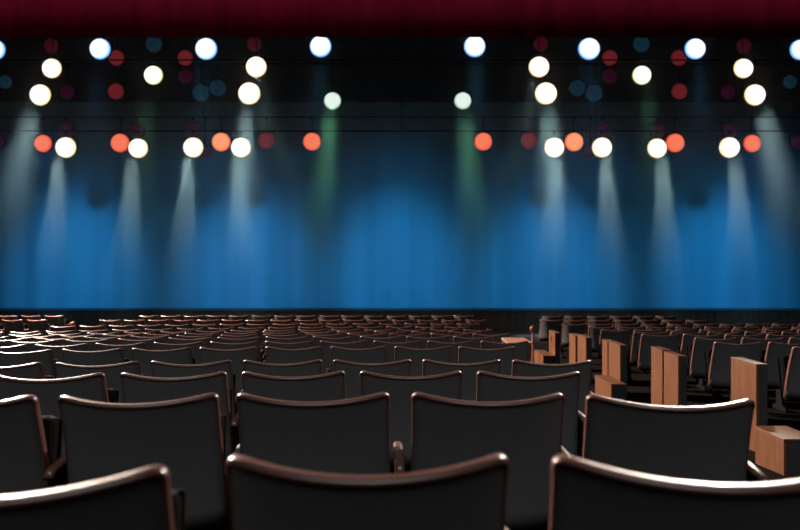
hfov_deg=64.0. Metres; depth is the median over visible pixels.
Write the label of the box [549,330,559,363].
end panel
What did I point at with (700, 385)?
seat
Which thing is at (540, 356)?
box
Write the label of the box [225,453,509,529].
seat
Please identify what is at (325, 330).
seat
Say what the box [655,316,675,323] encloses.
seat
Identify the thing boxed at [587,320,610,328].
seat
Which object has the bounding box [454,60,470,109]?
lamp
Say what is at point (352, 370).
seat
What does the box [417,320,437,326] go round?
seat
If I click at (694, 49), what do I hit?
lamp
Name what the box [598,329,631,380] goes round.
seat
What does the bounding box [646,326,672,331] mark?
seat
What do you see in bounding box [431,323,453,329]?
seat
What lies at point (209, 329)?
seat
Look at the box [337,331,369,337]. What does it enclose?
seat
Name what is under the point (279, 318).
seat
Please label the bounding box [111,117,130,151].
lamp
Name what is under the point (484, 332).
seat
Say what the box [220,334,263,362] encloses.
seat
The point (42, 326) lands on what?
seat
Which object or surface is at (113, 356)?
seat
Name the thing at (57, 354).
seat
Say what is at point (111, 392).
seat cushion
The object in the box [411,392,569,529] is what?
seat
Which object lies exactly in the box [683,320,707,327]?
seat
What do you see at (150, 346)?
seat
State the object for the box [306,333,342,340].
seat
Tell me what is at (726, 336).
seat
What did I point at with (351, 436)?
seat
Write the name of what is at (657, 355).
end panel
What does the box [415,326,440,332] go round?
seat
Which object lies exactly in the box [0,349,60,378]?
seat
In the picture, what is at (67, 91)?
lamp
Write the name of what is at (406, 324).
seat
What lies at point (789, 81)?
lamp
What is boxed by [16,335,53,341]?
seat
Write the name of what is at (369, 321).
seat
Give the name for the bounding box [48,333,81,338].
seat
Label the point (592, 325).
seat
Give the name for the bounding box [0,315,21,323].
seat
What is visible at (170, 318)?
seat
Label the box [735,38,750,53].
lamp
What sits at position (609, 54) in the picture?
lamp
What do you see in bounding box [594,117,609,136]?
lamp
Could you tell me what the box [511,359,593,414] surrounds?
seat
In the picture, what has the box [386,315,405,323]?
seat
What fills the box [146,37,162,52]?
lamp
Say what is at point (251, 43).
lamp
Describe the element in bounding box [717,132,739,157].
lamp
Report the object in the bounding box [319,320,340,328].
seat
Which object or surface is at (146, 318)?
seat
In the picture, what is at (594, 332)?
seat
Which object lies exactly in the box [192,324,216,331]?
seat
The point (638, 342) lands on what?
seat cushion
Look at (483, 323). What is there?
seat
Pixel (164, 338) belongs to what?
seat
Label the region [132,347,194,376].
seat
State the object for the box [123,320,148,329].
seat
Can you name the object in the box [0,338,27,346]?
seat
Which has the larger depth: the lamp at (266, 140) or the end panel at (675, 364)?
the lamp at (266, 140)
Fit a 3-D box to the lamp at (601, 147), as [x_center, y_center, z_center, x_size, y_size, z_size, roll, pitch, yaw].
[6.167,-3.679,19.631,0.629,0.783,0.495,0,0,0]
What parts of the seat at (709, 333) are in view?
edge trim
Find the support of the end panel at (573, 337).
on the floor at (639, 388)
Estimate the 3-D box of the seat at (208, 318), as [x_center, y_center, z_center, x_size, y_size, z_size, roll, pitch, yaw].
[-4.468,1.666,15.755,0.544,0.874,0.446,0,0,0]
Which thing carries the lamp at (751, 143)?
hanging from the pipe at (24, 116)
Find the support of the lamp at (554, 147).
hanging from the pipe at (203, 130)
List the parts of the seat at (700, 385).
edge trim, backrest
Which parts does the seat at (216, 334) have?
edge trim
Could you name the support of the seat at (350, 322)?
on the floor at (639, 388)
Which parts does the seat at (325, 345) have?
edge trim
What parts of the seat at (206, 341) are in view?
edge trim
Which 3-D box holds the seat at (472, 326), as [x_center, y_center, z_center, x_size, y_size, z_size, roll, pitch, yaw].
[1.464,1.664,13.630,0.544,0.874,0.446,0,0,2]
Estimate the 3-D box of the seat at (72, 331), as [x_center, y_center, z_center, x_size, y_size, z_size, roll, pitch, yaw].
[-6.097,1.608,11.591,0.544,0.875,0.446,0,0,-12]
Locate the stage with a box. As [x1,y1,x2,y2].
[0,311,799,328]
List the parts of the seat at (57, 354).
edge trim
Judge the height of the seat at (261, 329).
0.874 m
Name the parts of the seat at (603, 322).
backrest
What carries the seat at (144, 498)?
on the floor at (639, 388)
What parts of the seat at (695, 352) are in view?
edge trim, backrest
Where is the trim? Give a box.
[0,309,799,310]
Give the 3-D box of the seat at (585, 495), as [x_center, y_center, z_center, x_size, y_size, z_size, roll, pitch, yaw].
[0.538,0.758,1.188,0.544,0.874,0.446,0,0,9]
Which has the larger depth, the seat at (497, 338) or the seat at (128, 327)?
the seat at (128, 327)
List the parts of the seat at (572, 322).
backrest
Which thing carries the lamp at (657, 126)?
hanging from the pipe at (24, 116)
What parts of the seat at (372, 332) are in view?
edge trim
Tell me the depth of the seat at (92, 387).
2.90 m
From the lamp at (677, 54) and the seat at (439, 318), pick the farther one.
the lamp at (677, 54)
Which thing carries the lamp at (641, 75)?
hanging from the pipe at (200, 59)
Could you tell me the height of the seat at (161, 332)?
0.874 m
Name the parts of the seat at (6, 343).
edge trim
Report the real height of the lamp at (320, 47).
0.718 m
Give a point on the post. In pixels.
(532, 328)
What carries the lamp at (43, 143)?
hanging from the pipe at (24, 116)
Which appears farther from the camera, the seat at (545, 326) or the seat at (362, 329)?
the seat at (545, 326)
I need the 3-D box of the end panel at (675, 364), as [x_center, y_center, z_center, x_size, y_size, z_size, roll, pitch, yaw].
[3.047,1.347,7.092,0.103,0.731,0.382,0,0,0]
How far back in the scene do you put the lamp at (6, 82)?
20.09 m
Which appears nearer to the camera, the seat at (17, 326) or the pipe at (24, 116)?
the seat at (17, 326)
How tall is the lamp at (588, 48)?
0.798 m
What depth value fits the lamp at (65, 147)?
19.44 m
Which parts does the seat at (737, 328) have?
backrest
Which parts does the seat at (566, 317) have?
backrest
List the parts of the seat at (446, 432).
edge trim, armrest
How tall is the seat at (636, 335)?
0.874 m
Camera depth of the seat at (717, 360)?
6.48 m
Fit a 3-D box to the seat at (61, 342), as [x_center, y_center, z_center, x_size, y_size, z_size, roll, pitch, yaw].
[-4.328,1.341,8.172,0.544,0.875,0.446,0,0,-12]
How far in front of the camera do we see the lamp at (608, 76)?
20.07 m
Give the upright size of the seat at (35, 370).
0.874 m
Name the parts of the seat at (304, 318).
backrest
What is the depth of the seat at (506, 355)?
5.47 m
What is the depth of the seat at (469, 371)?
3.92 m
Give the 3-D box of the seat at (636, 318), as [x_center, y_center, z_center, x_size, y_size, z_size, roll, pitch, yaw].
[5.912,1.666,15.655,0.544,0.874,0.446,0,0,1]
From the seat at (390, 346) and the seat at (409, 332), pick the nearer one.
the seat at (390, 346)
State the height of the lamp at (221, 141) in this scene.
1.070 m
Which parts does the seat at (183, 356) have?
edge trim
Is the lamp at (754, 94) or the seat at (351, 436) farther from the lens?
the lamp at (754, 94)
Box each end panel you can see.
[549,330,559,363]
[569,333,577,362]
[577,334,591,384]
[602,339,612,374]
[608,341,626,397]
[651,346,671,405]
[663,351,686,405]
[730,357,767,451]
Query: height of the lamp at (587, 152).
1.309 m
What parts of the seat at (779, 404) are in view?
edge trim, backrest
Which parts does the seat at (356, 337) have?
edge trim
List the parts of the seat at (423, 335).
edge trim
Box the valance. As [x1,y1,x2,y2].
[0,0,799,37]
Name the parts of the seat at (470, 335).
edge trim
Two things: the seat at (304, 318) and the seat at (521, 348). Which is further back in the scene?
the seat at (304, 318)
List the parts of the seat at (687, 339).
edge trim, backrest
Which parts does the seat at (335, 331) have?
edge trim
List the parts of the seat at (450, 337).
edge trim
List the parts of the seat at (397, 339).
edge trim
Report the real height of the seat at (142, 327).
0.874 m
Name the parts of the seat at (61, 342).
edge trim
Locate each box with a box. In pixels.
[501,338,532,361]
[534,350,553,363]
[595,375,625,400]
[754,426,799,475]
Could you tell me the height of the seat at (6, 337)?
0.875 m
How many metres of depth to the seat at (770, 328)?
12.06 m
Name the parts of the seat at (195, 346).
edge trim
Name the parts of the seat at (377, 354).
edge trim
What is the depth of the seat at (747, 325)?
13.37 m
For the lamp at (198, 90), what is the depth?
20.07 m
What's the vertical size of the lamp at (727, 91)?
1.079 m
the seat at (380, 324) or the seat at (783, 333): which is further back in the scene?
the seat at (380, 324)
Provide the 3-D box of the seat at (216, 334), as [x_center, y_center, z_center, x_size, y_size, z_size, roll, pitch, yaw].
[-2.893,1.419,9.473,0.544,0.874,0.446,0,0,-7]
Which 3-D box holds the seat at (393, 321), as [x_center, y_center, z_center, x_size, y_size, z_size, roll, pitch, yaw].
[0.087,1.666,14.555,0.544,0.874,0.446,0,0,0]
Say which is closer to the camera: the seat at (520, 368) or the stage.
the seat at (520, 368)
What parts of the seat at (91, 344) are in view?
edge trim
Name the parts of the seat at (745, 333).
edge trim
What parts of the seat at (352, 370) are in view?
edge trim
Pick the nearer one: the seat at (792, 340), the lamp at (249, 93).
the seat at (792, 340)
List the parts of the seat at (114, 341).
edge trim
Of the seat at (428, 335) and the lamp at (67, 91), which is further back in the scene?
the lamp at (67, 91)
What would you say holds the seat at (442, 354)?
on the floor at (639, 388)
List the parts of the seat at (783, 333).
backrest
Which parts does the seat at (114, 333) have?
edge trim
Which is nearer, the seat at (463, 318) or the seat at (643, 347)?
the seat at (643, 347)
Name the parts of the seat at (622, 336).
edge trim, backrest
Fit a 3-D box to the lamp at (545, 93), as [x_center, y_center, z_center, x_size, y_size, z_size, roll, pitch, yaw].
[4.388,-5.487,19.338,0.680,1.312,0.536,0,0,0]
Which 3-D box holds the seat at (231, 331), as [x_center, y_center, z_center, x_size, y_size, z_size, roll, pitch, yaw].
[-2.553,1.508,10.726,0.544,0.874,0.446,0,0,-6]
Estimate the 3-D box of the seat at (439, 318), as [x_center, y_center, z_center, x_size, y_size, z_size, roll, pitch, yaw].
[1.032,1.666,15.755,0.544,0.874,0.446,0,0,0]
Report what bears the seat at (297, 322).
on the floor at (639, 388)
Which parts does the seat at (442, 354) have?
edge trim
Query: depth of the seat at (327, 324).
13.45 m
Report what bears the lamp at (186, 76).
hanging from the pipe at (209, 63)
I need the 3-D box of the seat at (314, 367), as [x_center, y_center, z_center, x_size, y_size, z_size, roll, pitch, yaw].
[-0.710,1.020,4.090,0.544,0.874,0.446,0,0,-2]
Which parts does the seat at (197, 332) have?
edge trim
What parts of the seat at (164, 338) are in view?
edge trim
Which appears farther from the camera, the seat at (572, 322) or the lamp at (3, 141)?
the lamp at (3, 141)
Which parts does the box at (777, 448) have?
lid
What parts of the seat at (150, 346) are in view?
edge trim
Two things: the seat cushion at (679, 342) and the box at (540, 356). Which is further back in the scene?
the box at (540, 356)
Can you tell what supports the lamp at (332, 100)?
hanging from the pipe at (200, 59)
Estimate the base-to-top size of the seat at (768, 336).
0.874 m
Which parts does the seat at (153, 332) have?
edge trim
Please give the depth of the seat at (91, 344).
7.22 m
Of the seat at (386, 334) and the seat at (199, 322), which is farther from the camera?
the seat at (199, 322)
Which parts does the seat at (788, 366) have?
edge trim, backrest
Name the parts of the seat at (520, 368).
edge trim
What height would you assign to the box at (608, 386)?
0.286 m
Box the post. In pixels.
[530,326,534,362]
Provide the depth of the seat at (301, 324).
13.42 m
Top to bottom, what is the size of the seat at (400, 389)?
0.874 m
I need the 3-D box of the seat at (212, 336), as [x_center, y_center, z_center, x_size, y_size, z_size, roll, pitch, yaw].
[-2.661,1.342,8.460,0.544,0.874,0.446,0,0,-8]
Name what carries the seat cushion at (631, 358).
on the seat at (636, 335)
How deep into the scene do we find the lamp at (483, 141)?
20.35 m
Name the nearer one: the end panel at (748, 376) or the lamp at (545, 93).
the end panel at (748, 376)
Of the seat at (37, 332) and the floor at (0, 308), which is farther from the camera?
the floor at (0, 308)
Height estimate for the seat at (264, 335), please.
0.874 m
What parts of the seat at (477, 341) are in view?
edge trim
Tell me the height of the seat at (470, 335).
0.874 m
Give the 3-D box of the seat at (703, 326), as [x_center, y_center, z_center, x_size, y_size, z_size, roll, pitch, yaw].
[6.431,1.664,13.555,0.544,0.874,0.446,0,0,1]
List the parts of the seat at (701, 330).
edge trim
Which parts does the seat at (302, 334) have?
edge trim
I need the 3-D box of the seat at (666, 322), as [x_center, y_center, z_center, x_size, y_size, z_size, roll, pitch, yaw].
[6.171,1.666,14.555,0.544,0.874,0.446,0,0,1]
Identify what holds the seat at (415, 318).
on the floor at (639, 388)
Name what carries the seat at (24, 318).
on the floor at (639, 388)
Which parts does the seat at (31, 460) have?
backrest, edge trim, armrest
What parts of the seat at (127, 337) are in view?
backrest, edge trim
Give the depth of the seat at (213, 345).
6.47 m
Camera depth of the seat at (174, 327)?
13.21 m
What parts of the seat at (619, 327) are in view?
backrest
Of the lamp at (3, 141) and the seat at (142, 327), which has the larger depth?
the lamp at (3, 141)
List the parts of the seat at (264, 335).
edge trim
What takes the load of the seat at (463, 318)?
on the floor at (639, 388)
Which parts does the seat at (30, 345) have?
edge trim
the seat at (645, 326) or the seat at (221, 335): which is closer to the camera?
the seat at (221, 335)
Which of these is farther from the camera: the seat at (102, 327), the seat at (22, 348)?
the seat at (102, 327)
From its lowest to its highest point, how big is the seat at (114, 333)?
0.875 m
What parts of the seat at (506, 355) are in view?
edge trim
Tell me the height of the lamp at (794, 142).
1.000 m
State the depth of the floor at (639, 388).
9.08 m
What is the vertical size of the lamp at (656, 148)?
0.799 m
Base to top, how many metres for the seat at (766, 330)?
0.874 m
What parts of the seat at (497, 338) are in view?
edge trim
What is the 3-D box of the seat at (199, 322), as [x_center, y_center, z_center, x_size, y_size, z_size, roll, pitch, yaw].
[-4.313,1.666,14.555,0.544,0.874,0.446,0,0,0]
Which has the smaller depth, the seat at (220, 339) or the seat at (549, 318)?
the seat at (220, 339)
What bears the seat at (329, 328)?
on the floor at (639, 388)
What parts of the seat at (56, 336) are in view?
edge trim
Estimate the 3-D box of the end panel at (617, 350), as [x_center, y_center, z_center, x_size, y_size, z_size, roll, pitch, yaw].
[3.047,1.471,8.966,0.103,0.759,0.490,0,0,0]
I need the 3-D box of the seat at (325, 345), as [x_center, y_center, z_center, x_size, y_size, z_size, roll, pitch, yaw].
[-0.568,1.213,6.727,0.544,0.874,0.446,0,0,-2]
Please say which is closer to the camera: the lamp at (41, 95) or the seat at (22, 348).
the seat at (22, 348)
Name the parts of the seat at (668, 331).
backrest, edge trim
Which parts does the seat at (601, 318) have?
backrest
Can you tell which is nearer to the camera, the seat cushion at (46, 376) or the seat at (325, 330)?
the seat cushion at (46, 376)
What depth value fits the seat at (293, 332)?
9.40 m
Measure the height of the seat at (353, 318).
0.874 m
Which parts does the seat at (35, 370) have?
backrest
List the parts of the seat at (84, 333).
edge trim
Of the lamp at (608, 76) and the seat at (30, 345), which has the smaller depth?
the seat at (30, 345)
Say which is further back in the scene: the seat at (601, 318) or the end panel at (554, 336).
the seat at (601, 318)
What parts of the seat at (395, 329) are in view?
edge trim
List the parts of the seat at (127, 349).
edge trim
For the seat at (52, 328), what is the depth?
12.91 m
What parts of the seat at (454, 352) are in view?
edge trim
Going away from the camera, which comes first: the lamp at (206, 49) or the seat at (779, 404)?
the seat at (779, 404)
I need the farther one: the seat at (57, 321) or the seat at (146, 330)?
the seat at (57, 321)
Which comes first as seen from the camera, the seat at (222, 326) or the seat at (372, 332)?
the seat at (372, 332)
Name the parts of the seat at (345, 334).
edge trim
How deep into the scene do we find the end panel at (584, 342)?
10.41 m
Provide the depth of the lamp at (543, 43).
19.77 m
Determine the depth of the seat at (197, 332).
10.47 m
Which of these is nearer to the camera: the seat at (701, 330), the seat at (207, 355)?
the seat at (207, 355)
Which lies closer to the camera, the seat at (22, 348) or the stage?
the seat at (22, 348)
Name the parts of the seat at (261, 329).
edge trim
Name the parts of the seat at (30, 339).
edge trim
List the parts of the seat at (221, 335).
backrest, edge trim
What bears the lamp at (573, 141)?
hanging from the pipe at (24, 116)
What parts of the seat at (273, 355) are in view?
backrest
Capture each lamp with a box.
[0,40,7,60]
[0,64,13,88]
[0,135,6,148]
[30,60,52,105]
[34,117,53,151]
[42,37,63,78]
[44,39,59,53]
[55,132,77,157]
[59,117,74,136]
[60,64,75,98]
[90,38,111,59]
[108,67,124,99]
[109,37,125,65]
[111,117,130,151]
[129,132,148,157]
[130,117,145,137]
[144,60,163,84]
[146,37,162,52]
[178,37,193,65]
[178,66,193,83]
[183,132,203,157]
[186,117,200,136]
[193,64,209,100]
[195,38,217,60]
[200,117,211,158]
[210,64,226,96]
[212,117,231,150]
[231,132,251,157]
[238,75,260,104]
[246,37,267,77]
[247,37,262,51]
[258,117,274,148]
[303,117,320,150]
[310,37,331,57]
[324,60,341,109]
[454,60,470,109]
[463,37,484,57]
[474,117,491,150]
[520,117,536,148]
[528,37,548,77]
[533,36,547,51]
[534,75,556,104]
[543,132,563,157]
[564,117,582,150]
[568,64,584,96]
[577,37,599,60]
[583,117,594,158]
[585,64,601,100]
[591,132,611,157]
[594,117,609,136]
[601,38,616,65]
[601,67,616,83]
[631,60,650,84]
[632,37,648,52]
[646,132,666,157]
[649,117,664,137]
[664,117,683,151]
[670,37,686,65]
[670,66,686,99]
[683,37,705,59]
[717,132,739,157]
[719,64,734,98]
[721,117,736,136]
[732,39,752,78]
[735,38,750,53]
[742,60,765,105]
[742,117,760,151]
[782,64,796,88]
[787,38,799,60]
[789,117,799,148]
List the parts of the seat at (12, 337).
edge trim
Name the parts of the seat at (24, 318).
backrest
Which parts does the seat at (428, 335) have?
edge trim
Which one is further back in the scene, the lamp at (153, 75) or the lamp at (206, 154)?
the lamp at (206, 154)
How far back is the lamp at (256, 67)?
18.79 m
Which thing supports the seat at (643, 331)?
on the floor at (639, 388)
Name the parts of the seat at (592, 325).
backrest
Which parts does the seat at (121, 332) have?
edge trim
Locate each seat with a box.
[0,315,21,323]
[0,336,9,339]
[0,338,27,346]
[0,344,26,352]
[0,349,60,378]
[0,362,55,378]
[0,372,118,455]
[0,395,67,494]
[0,465,185,529]
[2,319,28,335]
[8,334,42,339]
[9,331,39,334]
[10,340,58,351]
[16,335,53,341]
[21,315,44,323]
[27,319,53,335]
[34,343,87,362]
[35,337,76,345]
[44,315,69,326]
[45,330,74,335]
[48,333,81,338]
[50,326,78,332]
[54,361,147,402]
[57,393,239,529]
[60,334,96,340]
[61,348,128,365]
[65,339,110,350]
[79,325,104,330]
[79,329,107,335]
[83,336,124,344]
[87,332,118,337]
[95,342,146,361]
[99,320,123,332]
[103,333,138,339]
[108,325,133,332]
[112,329,140,334]
[117,338,161,349]
[120,371,239,462]
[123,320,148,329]
[124,331,155,336]
[130,335,169,343]
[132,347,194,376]
[137,324,161,332]
[138,315,159,323]
[144,333,178,338]
[145,328,172,334]
[148,320,172,328]
[150,360,242,439]
[153,341,202,363]
[160,331,190,335]
[161,315,183,323]
[165,324,188,331]
[168,337,211,348]
[172,320,196,328]
[176,334,214,341]
[177,328,203,333]
[184,315,205,323]
[184,332,218,341]
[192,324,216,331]
[196,330,225,336]
[197,320,219,328]
[199,346,258,405]
[206,315,226,323]
[208,327,234,332]
[210,341,265,362]
[218,337,265,361]
[220,324,243,330]
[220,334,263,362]
[221,320,244,327]
[223,332,261,349]
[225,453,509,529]
[229,315,248,327]
[230,330,261,345]
[236,392,404,474]
[238,327,264,343]
[241,371,345,401]
[243,359,322,376]
[246,320,267,327]
[247,324,269,329]
[251,315,270,326]
[262,331,294,348]
[263,334,299,353]
[264,329,293,332]
[265,341,312,348]
[265,346,330,373]
[266,336,306,342]
[269,327,294,330]
[270,320,291,326]
[273,323,296,333]
[274,315,293,323]
[294,320,315,333]
[296,315,316,323]
[298,327,323,330]
[298,329,326,333]
[300,323,322,327]
[300,331,332,336]
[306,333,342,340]
[313,336,353,346]
[319,315,338,320]
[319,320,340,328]
[320,340,366,373]
[326,323,348,331]
[328,326,353,331]
[330,346,386,372]
[331,329,360,334]
[333,359,411,398]
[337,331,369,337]
[341,315,360,323]
[343,320,364,326]
[348,333,383,341]
[352,323,374,329]
[357,326,382,331]
[360,336,400,347]
[360,371,461,467]
[364,315,383,323]
[365,329,393,334]
[368,320,388,326]
[373,340,420,362]
[375,331,406,337]
[378,323,400,329]
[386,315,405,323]
[386,326,411,331]
[389,333,425,342]
[392,320,413,326]
[394,346,450,376]
[398,329,426,334]
[405,323,426,329]
[407,336,447,348]
[409,315,428,323]
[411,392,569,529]
[412,331,443,337]
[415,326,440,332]
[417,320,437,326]
[422,359,500,400]
[427,340,473,362]
[430,329,459,334]
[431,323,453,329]
[431,333,467,342]
[432,315,450,323]
[441,320,462,327]
[444,326,469,332]
[449,331,481,337]
[453,336,493,348]
[454,315,473,323]
[457,323,479,329]
[458,346,514,375]
[464,329,492,334]
[465,320,488,329]
[473,333,509,342]
[476,371,584,458]
[481,341,530,361]
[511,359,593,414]
[539,320,563,357]
[542,316,563,351]
[549,454,799,529]
[561,324,585,346]
[563,316,586,326]
[564,320,586,331]
[582,394,770,482]
[586,316,607,328]
[586,326,614,351]
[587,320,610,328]
[587,324,612,331]
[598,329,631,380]
[610,316,629,323]
[612,320,634,326]
[614,324,638,330]
[617,326,645,372]
[629,331,666,363]
[630,329,662,337]
[632,316,652,323]
[636,334,681,370]
[637,320,659,326]
[641,324,664,329]
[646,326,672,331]
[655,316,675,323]
[661,320,683,327]
[666,329,697,380]
[667,324,690,329]
[670,331,705,389]
[675,326,701,332]
[677,334,722,399]
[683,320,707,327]
[687,337,736,401]
[693,324,717,329]
[699,329,728,335]
[704,326,730,332]
[704,342,767,390]
[707,331,740,338]
[719,324,743,330]
[724,334,762,343]
[730,326,759,332]
[731,329,761,335]
[740,337,786,411]
[744,332,778,338]
[746,324,769,329]
[760,342,799,388]
[761,326,788,332]
[764,329,794,334]
[766,334,799,343]
[772,324,795,329]
[777,346,799,400]
[781,331,799,335]
[788,337,799,343]
[791,326,799,332]
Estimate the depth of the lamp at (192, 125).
20.38 m
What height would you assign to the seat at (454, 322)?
0.874 m
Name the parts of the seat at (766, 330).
edge trim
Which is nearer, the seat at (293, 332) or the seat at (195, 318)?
the seat at (293, 332)
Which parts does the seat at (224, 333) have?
edge trim, backrest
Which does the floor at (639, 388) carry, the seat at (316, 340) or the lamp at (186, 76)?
the seat at (316, 340)
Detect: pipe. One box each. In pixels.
[0,37,799,64]
[0,37,799,117]
[0,37,799,131]
[1,37,794,60]
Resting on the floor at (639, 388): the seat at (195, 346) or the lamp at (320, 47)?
the seat at (195, 346)
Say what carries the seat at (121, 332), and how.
on the floor at (639, 388)
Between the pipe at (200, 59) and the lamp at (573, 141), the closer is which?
the pipe at (200, 59)
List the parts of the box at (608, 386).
lid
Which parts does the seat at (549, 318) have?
backrest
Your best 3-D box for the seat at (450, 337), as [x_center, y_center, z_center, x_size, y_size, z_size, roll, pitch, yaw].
[0.676,1.342,8.624,0.544,0.874,0.446,0,0,2]
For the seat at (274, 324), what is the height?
0.874 m
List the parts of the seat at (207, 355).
edge trim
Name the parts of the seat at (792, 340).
backrest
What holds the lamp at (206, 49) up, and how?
hanging from the pipe
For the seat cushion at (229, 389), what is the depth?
3.24 m
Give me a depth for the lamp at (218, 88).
20.07 m
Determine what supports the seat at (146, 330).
on the floor at (639, 388)
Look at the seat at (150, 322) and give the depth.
14.38 m
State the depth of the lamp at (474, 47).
18.78 m
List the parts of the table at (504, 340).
lid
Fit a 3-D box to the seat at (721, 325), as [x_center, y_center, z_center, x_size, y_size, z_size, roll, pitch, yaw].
[6.981,1.664,13.555,0.544,0.874,0.446,0,0,1]
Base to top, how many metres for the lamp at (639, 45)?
0.628 m
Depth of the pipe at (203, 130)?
19.54 m
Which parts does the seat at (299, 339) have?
edge trim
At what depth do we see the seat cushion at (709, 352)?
6.66 m
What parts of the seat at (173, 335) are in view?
edge trim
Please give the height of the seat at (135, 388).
0.874 m
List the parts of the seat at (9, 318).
backrest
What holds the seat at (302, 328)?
on the floor at (639, 388)
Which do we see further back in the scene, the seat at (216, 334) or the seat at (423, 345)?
the seat at (216, 334)
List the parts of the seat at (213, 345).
backrest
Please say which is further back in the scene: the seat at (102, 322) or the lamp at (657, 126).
the lamp at (657, 126)
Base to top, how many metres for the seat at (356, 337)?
0.874 m
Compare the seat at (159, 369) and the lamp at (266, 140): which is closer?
the seat at (159, 369)
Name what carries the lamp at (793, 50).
hanging from the pipe
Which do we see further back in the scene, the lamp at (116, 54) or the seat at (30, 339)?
the lamp at (116, 54)
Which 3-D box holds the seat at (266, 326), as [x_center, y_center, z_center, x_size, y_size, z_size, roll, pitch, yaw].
[-2.959,1.664,13.551,0.544,0.874,0.446,0,0,-4]
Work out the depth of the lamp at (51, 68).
18.81 m
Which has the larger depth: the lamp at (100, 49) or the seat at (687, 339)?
the lamp at (100, 49)
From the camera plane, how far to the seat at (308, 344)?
6.51 m
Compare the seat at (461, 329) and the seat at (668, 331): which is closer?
the seat at (668, 331)
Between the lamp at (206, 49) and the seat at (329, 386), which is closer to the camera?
the seat at (329, 386)
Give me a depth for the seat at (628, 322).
14.37 m
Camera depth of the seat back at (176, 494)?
1.22 m
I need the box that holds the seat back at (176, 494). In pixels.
[0,488,181,529]
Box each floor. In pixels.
[0,308,799,308]
[76,329,799,490]
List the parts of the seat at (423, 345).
edge trim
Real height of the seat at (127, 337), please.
0.874 m
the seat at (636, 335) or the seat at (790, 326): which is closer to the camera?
the seat at (636, 335)
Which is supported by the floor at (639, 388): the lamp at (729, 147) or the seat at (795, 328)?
the seat at (795, 328)
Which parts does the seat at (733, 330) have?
edge trim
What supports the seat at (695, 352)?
on the floor at (639, 388)
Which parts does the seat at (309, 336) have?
edge trim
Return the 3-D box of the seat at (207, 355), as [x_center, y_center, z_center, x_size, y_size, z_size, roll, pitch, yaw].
[-1.454,1.134,5.601,0.544,0.874,0.446,0,0,-4]
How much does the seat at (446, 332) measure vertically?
0.874 m
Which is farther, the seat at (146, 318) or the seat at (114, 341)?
the seat at (146, 318)
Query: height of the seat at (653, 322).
0.874 m
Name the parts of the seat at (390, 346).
edge trim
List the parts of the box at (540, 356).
lid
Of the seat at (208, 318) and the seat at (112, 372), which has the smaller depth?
the seat at (112, 372)
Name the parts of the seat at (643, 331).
backrest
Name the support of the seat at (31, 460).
on the floor at (639, 388)
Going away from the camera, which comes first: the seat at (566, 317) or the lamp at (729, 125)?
the seat at (566, 317)
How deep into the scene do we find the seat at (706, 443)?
1.92 m
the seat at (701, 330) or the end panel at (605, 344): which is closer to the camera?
the end panel at (605, 344)
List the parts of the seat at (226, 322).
backrest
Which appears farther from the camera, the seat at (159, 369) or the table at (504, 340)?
the table at (504, 340)
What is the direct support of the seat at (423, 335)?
on the floor at (639, 388)
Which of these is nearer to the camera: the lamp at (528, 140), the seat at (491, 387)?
the seat at (491, 387)
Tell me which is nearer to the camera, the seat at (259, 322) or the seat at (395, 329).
the seat at (395, 329)
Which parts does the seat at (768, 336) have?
edge trim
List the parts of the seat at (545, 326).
backrest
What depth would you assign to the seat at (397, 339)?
7.54 m
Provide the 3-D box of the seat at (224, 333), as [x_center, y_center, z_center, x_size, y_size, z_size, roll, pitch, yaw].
[-2.338,1.418,9.536,0.544,0.874,0.446,0,0,-6]
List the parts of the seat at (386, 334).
edge trim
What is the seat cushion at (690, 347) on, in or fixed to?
on the seat at (695, 352)
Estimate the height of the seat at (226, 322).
0.874 m
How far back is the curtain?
21.80 m
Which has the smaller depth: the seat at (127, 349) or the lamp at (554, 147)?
the seat at (127, 349)
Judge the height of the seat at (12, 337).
0.875 m
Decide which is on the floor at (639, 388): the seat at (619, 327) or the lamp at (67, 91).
the seat at (619, 327)
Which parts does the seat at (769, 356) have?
edge trim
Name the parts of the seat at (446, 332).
edge trim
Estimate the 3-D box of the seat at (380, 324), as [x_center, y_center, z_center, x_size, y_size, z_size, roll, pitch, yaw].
[-0.194,1.664,13.655,0.544,0.874,0.446,0,0,0]
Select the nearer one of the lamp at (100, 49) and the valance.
the valance
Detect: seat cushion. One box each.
[42,415,58,465]
[45,375,53,378]
[107,388,115,402]
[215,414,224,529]
[228,388,230,409]
[630,338,636,363]
[637,341,650,370]
[678,341,687,370]
[688,345,705,378]
[706,350,730,388]
[760,350,779,388]
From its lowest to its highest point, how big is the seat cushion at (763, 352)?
0.401 m
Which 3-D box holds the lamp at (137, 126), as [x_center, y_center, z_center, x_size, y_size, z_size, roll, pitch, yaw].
[-8.388,-4.384,20.514,0.497,0.645,0.387,0,0,0]
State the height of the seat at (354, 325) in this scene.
0.874 m
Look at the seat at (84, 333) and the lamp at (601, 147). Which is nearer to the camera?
the seat at (84, 333)
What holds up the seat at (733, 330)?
on the floor at (639, 388)
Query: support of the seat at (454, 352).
on the floor at (639, 388)
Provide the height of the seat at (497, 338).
0.874 m
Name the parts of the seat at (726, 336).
edge trim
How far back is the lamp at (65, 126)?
20.38 m
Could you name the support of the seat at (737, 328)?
on the floor at (639, 388)

